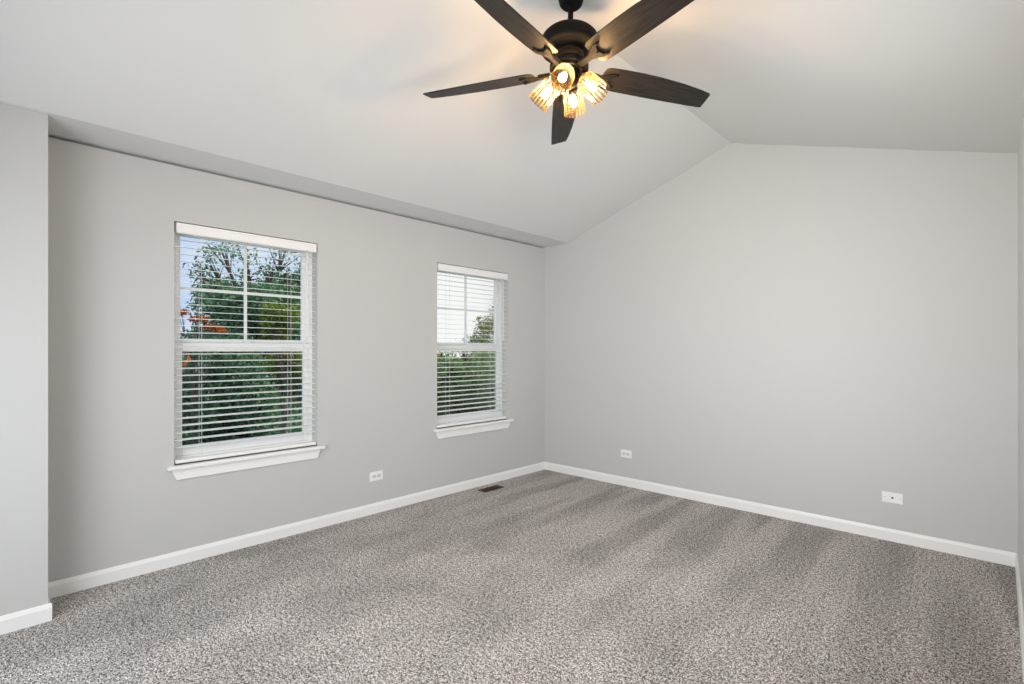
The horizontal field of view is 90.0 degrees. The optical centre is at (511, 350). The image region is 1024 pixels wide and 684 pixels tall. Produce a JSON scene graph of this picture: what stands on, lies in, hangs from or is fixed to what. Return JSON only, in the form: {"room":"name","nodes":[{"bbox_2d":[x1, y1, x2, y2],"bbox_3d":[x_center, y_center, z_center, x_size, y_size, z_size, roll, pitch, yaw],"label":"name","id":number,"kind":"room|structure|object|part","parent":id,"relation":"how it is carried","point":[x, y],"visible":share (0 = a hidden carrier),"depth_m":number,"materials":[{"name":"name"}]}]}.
{"room":"empty bedroom","nodes":[
{"label":"empty bedroom","id":0,"kind":"room"},
{"bbox_2d":[0,103,47,615],"bbox_3d":[-2.661,0.000,2.237,0.298,2.600,0.922,0,0,44],"label":"wall","id":1,"kind":"structure","parent":0,"point":[23,132],"depth_m":2.40,"materials":[{"name":"grey paint"}]},
{"bbox_2d":[0,100,566,247],"bbox_3d":[-1.303,-1.528,3.760,0.488,0.781,5.320,0,0,44],"label":"soffit","id":2,"kind":"structure","parent":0,"point":[60,127],"depth_m":3.31,"materials":[{"name":"white paint"}]},
{"bbox_2d":[48,136,544,582],"bbox_3d":[-1.477,0.056,3.815,0.160,2.488,5.160,0,0,44],"label":"wall","id":3,"kind":"structure","parent":0,"point":[113,499],"depth_m":3.32,"materials":[{"name":"grey paint"}]},
{"bbox_2d":[166,232,325,479],"bbox_3d":[-1.774,-0.001,3.466,0.201,1.570,0.984,0,0,44],"label":"window","id":4,"kind":"structure","parent":3,"relation":"in","point":[233,463],"depth_m":3.47,"materials":[{"name":"white plastic"}]},
{"bbox_2d":[180,245,300,338],"bbox_3d":[-1.833,-0.402,3.521,0.012,0.649,0.776,0,0,44],"label":"grille","id":5,"kind":"object","parent":4,"relation":"attached to","point":[245,246],"depth_m":3.52,"materials":[{"name":"white plastic"}]},
{"bbox_3d":[-1.833,-0.386,3.521,0.026,0.741,0.840,0,0,44],"label":"sash","id":6,"kind":"part","parent":4,"relation":"part of","materials":[{"name":"white plastic"}]},
{"bbox_3d":[-1.811,0.304,3.500,0.029,0.709,0.840,0,0,44],"label":"sash","id":7,"kind":"part","parent":4,"relation":"part of","materials":[{"name":"white plastic"}]},
{"bbox_2d":[174,222,316,463],"bbox_3d":[-1.752,-0.046,3.445,0.081,1.473,0.884,0,0,44],"label":"window blind","id":8,"kind":"object","parent":4,"relation":"attached to","point":[182,228],"visible":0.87,"depth_m":3.39,"materials":[{"name":"white plastic"}]},
{"bbox_3d":[-1.762,0.679,3.454,0.054,0.022,0.884,0,0,44],"label":"rail","id":9,"kind":"part","parent":8,"relation":"part of","materials":[{"name":"white plastic"}]},
{"bbox_3d":[-1.751,0.706,3.443,0.136,0.022,0.984,0,0,44],"label":"sill","id":10,"kind":"part","parent":4,"relation":"part of","materials":[{"name":"white paint"}]},
{"bbox_2d":[0,462,544,634],"bbox_3d":[-1.251,1.259,3.711,0.312,0.082,5.000,0,0,44],"label":"baseboard","id":11,"kind":"structure","parent":3,"relation":"attached to","point":[77,583],"depth_m":3.26,"materials":[{"name":"white paint"}]},
{"bbox_2d":[370,470,382,481],"bbox_3d":[-1.086,1.003,4.104,0.008,0.073,0.118,0,0,44],"label":"wall outlet","id":12,"kind":"object","parent":3,"relation":"attached to","point":[377,475],"visible":1,"depth_m":4.10,"materials":[{"name":"white plastic"}]},
{"bbox_2d":[434,270,513,438],"bbox_3d":[-0.392,-0.001,4.920,0.201,1.570,0.992,0,0,44],"label":"window","id":13,"kind":"structure","parent":3,"relation":"in","point":[446,432],"depth_m":5.01,"materials":[{"name":"white plastic"}]},
{"bbox_2d":[437,276,494,342],"bbox_3d":[-0.451,-0.402,4.975,0.012,0.649,0.784,0,0,44],"label":"grille","id":14,"kind":"object","parent":13,"relation":"attached to","point":[465,309],"depth_m":4.98,"materials":[{"name":"white plastic"}]},
{"bbox_3d":[-0.451,-0.386,4.975,0.026,0.741,0.848,0,0,44],"label":"sash","id":15,"kind":"part","parent":13,"relation":"part of","materials":[{"name":"glass"}]},
{"bbox_3d":[-0.428,0.304,4.954,0.029,0.709,0.848,0,0,44],"label":"sash","id":16,"kind":"part","parent":13,"relation":"part of","materials":[{"name":"white plastic"}]},
{"bbox_2d":[437,263,507,427],"bbox_3d":[-0.370,-0.046,4.899,0.081,1.473,0.892,0,0,44],"label":"window blind","id":17,"kind":"object","parent":13,"relation":"attached to","point":[441,267],"visible":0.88,"depth_m":4.85,"materials":[{"name":"white plastic"}]},
{"bbox_3d":[-0.589,-0.031,4.687,0.056,1.398,0.002,0,0,44],"label":"ladder cord","id":18,"kind":"part","parent":17,"relation":"part of","materials":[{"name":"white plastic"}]},
{"bbox_3d":[-0.380,0.679,4.907,0.054,0.022,0.892,0,0,44],"label":"rail","id":19,"kind":"part","parent":17,"relation":"part of","materials":[{"name":"white plastic"}]},
{"bbox_3d":[-0.369,0.706,4.897,0.136,0.022,0.992,0,0,44],"label":"sill","id":20,"kind":"part","parent":13,"relation":"part of","materials":[{"name":"white paint"}]},
{"bbox_2d":[0,469,1022,683],"bbox_3d":[-0.023,1.360,2.543,4.022,0.120,5.320,0,0,44],"label":"floor","id":21,"kind":"structure","parent":0,"point":[545,576],"depth_m":2.57,"materials":[{"name":"grey carpet"}]},
{"bbox_2d":[478,485,503,492],"bbox_3d":[-0.196,1.296,4.815,0.104,0.006,0.248,0,0,44],"label":"floor vent","id":22,"kind":"object","parent":21,"relation":"in","point":[491,488],"visible":1,"depth_m":4.81,"materials":[{"name":"brown metal"}]},
{"bbox_2d":[481,486,499,490],"bbox_3d":[-0.196,1.296,4.815,0.076,0.005,0.220,0,0,44],"label":"grille","id":23,"kind":"object","parent":22,"relation":"attached to","point":[491,488],"depth_m":4.81,"materials":[{"name":"brown metal"}]},
{"bbox_2d":[0,0,1023,242],"bbox_3d":[0.154,-1.527,2.375,3.534,0.784,5.320,0,0,44],"label":"ceiling","id":24,"kind":"structure","parent":0,"point":[330,91],"depth_m":2.67,"materials":[{"name":"white paint"}]},
{"bbox_2d":[423,0,709,144],"bbox_3d":[0.323,-1.411,2.402,1.370,0.566,1.438,0,0,-17],"label":"ceiling fan","id":25,"kind":"object","parent":24,"relation":"hanging from","point":[568,45],"visible":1,"depth_m":2.32,"materials":[{"name":"black metal"}]},
{"bbox_3d":[-0.160,-1.308,2.546,0.580,0.006,0.136,1,13,21],"label":"blade","id":26,"kind":"part","parent":25,"relation":"part of","materials":[{"name":"brown wood"}]},
{"bbox_3d":[-0.020,-1.321,2.030,0.136,0.006,0.580,20,10,38],"label":"blade","id":27,"kind":"part","parent":25,"relation":"part of","materials":[{"name":"brown wood"}]},
{"bbox_2d":[529,76,558,111],"bbox_3d":[0.155,-1.210,2.416,0.150,0.151,0.128,0,0,44],"label":"shade","id":28,"kind":"object","parent":25,"relation":"attached to","point":[546,92],"depth_m":2.40,"materials":[{"name":"yellow glass"}]},
{"bbox_2d":[549,62,574,93],"bbox_3d":[0.223,-1.210,2.273,0.106,0.145,0.145,0,0,20],"label":"shade","id":29,"kind":"object","parent":25,"relation":"attached to","point":[566,71],"depth_m":2.30,"materials":[{"name":"yellow glass"}]},
{"bbox_3d":[0.288,-1.284,2.838,0.136,0.006,0.580,-13,-3,2],"label":"blade","id":30,"kind":"part","parent":25,"relation":"part of","materials":[{"name":"brown wood"}]},
{"bbox_2d":[563,86,585,117],"bbox_3d":[0.298,-1.205,2.489,0.125,0.154,0.146,0,0,44],"label":"shade","id":31,"kind":"object","parent":25,"relation":"attached to","point":[572,93],"depth_m":2.47,"materials":[{"name":"yellow glass"}]},
{"bbox_2d":[577,70,608,104],"bbox_3d":[0.371,-1.203,2.344,0.145,0.145,0.105,0,0,27],"label":"shade","id":32,"kind":"object","parent":25,"relation":"attached to","point":[584,77],"depth_m":2.34,"materials":[{"name":"yellow glass"}]},
{"bbox_3d":[0.514,-1.305,2.003,0.136,0.006,0.580,21,-12,-31],"label":"blade","id":33,"kind":"part","parent":25,"relation":"part of","materials":[{"name":"brown wood"}]},
{"bbox_3d":[0.704,-1.282,2.502,0.580,0.006,0.136,2,-17,-15],"label":"blade","id":34,"kind":"part","parent":25,"relation":"part of","materials":[{"name":"brown wood"}]},
{"bbox_2d":[543,143,1017,552],"bbox_3d":[1.755,-0.209,4.413,4.022,3.019,0.160,0,0,44],"label":"wall","id":35,"kind":"structure","parent":0,"point":[819,330],"depth_m":3.85,"materials":[{"name":"grey paint"}]},
{"bbox_2d":[621,449,631,457],"bbox_3d":[1.096,0.992,4.923,0.118,0.073,0.008,0,0,44],"label":"wall outlet","id":36,"kind":"object","parent":35,"relation":"attached to","point":[624,453],"visible":1,"depth_m":4.92,"materials":[{"name":"white plastic"}]},
{"bbox_2d":[545,462,1016,566],"bbox_3d":[1.695,1.259,4.350,3.702,0.082,0.014,0,0,44],"label":"baseboard","id":37,"kind":"structure","parent":35,"relation":"attached to","point":[908,538],"depth_m":3.82,"materials":[{"name":"white paint"}]},
{"bbox_2d":[882,491,902,504],"bbox_3d":[2.595,1.004,3.495,0.118,0.073,0.014,0,0,44],"label":"cable plate","id":38,"kind":"object","parent":35,"relation":"attached to","point":[890,497],"visible":1,"depth_m":3.50,"materials":[{"name":"white plastic"}]},
{"bbox_2d":[1018,96,1023,611],"bbox_3d":[1.322,0.048,1.154,0.160,2.505,5.160,0,0,44],"label":"wall","id":39,"kind":"structure","parent":0,"point":[1021,139],"depth_m":2.60,"materials":[{"name":"grey paint"}]},
{"bbox_2d":[1015,553,1023,683],"bbox_3d":[1.314,1.259,1.272,0.014,0.082,5.000,0,0,44],"label":"baseboard","id":40,"kind":"structure","parent":39,"relation":"attached to","point":[1017,570],"depth_m":2.45,"materials":[{"name":"white paint"}]},
{"label":"outside","id":41,"kind":"structure","parent":0,"visible":0},
{"bbox_3d":[-9.278,4.450,28.586,44.400,0.300,80.000,0,0,44],"label":"lawn","id":42,"kind":"structure","parent":41,"visible":0},
{"bbox_2d":[180,307,227,443],"bbox_3d":[-4.998,1.837,8.184,0.443,5.032,0.807,0,0,44],"label":"tree","id":43,"kind":"object","parent":42,"relation":"on","point":[199,319],"visible":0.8,"depth_m":8.12,"materials":[{"name":"green plant"}]},
{"bbox_2d":[183,352,190,369],"bbox_3d":[-2.054,0.064,3.239,0.003,0.112,0.052,0,0,44],"label":"leaf","id":44,"kind":"object","parent":43,"relation":"part of","point":[188,357],"visible":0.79,"depth_m":3.24,"materials":[{"name":"orange plant"}]},
{"bbox_2d":[180,240,301,444],"bbox_3d":[-5.991,0.840,12.202,4.440,7.045,4.800,0,0,7],"label":"leafy tree","id":45,"kind":"object","parent":42,"relation":"on","point":[251,309],"visible":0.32,"depth_m":11.13,"materials":[{"name":"green plant"}]},
{"bbox_2d":[257,301,301,433],"bbox_3d":[-4.014,1.731,9.220,1.059,5.252,0.778,0,0,-5],"label":"leafy tree","id":46,"kind":"object","parent":42,"relation":"on","point":[269,308],"visible":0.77,"depth_m":9.06,"materials":[{"name":"green plant"}]},
{"bbox_2d":[437,351,494,415],"bbox_3d":[-1.334,2.058,16.368,4.364,4.612,3.845,0,0,-26],"label":"hedge","id":47,"kind":"object","parent":42,"relation":"on","point":[473,363],"visible":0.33,"depth_m":15.30,"materials":[{"name":"green plant"}]},
{"bbox_2d":[454,298,494,354],"bbox_3d":[-0.855,0.874,21.643,1.867,6.956,3.425,0,0,44],"label":"leafy tree","id":48,"kind":"object","parent":42,"relation":"on","point":[486,325],"visible":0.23,"depth_m":21.36,"materials":[{"name":"green plant"}]}
]}

